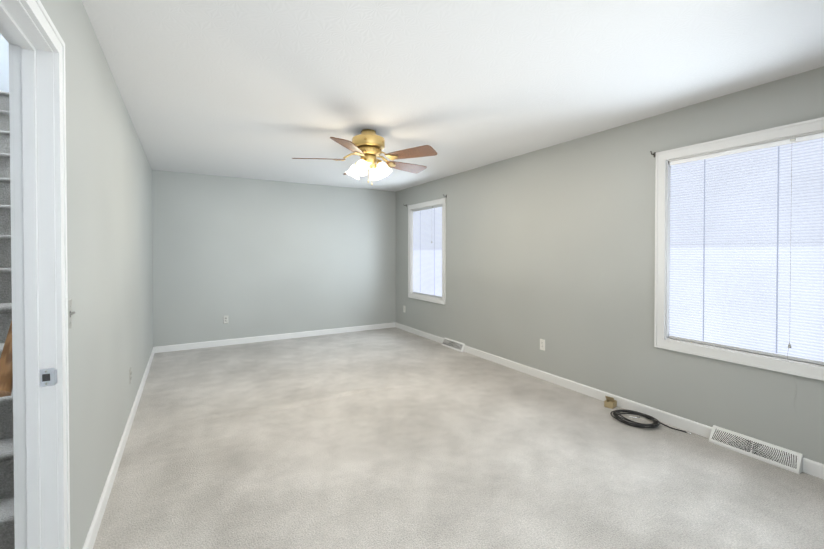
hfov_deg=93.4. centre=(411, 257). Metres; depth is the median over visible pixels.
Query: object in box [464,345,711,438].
baseboard
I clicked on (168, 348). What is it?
baseboard
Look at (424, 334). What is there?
baseboard
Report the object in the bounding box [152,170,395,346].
wall
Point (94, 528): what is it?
baseboard
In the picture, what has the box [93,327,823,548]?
floor
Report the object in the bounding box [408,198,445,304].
window
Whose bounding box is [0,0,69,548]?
door frame
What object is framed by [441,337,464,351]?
air vent
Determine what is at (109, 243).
wall
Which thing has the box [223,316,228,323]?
electrical outlet
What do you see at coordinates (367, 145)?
ceiling fan
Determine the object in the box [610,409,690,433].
coil
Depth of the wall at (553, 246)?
3.56 m
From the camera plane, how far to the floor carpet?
3.45 m
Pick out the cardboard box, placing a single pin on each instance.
(610, 402)
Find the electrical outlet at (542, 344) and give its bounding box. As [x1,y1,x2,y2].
[540,339,544,350]
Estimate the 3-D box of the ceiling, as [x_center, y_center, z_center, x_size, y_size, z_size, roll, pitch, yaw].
[0.072,-1.264,2.771,3.900,0.260,7.860,0,1,-30]
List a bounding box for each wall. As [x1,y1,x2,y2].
[0,0,152,548]
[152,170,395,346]
[396,66,823,463]
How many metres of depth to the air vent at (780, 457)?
2.53 m
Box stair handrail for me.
[0,321,12,396]
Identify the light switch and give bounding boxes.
[68,298,75,329]
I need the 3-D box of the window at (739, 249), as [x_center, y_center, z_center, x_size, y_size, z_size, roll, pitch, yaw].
[2.260,0.076,2.681,0.122,1.812,1.055,0,1,-30]
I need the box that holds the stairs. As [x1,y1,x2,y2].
[0,91,14,548]
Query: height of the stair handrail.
2.991 m
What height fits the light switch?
0.115 m
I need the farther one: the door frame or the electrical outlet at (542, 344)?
the electrical outlet at (542, 344)
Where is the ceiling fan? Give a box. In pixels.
[292,129,436,184]
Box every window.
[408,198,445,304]
[654,117,823,416]
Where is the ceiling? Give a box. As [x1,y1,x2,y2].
[82,0,823,191]
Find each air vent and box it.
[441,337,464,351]
[709,425,802,473]
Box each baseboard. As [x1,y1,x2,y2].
[83,347,154,548]
[155,322,394,352]
[395,322,443,343]
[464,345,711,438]
[803,458,823,478]
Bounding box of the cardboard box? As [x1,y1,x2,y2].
[604,396,616,408]
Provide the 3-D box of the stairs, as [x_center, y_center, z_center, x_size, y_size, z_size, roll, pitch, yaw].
[-2.973,-0.046,3.171,0.971,2.696,3.926,0,1,-30]
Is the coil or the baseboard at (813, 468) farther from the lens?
the coil

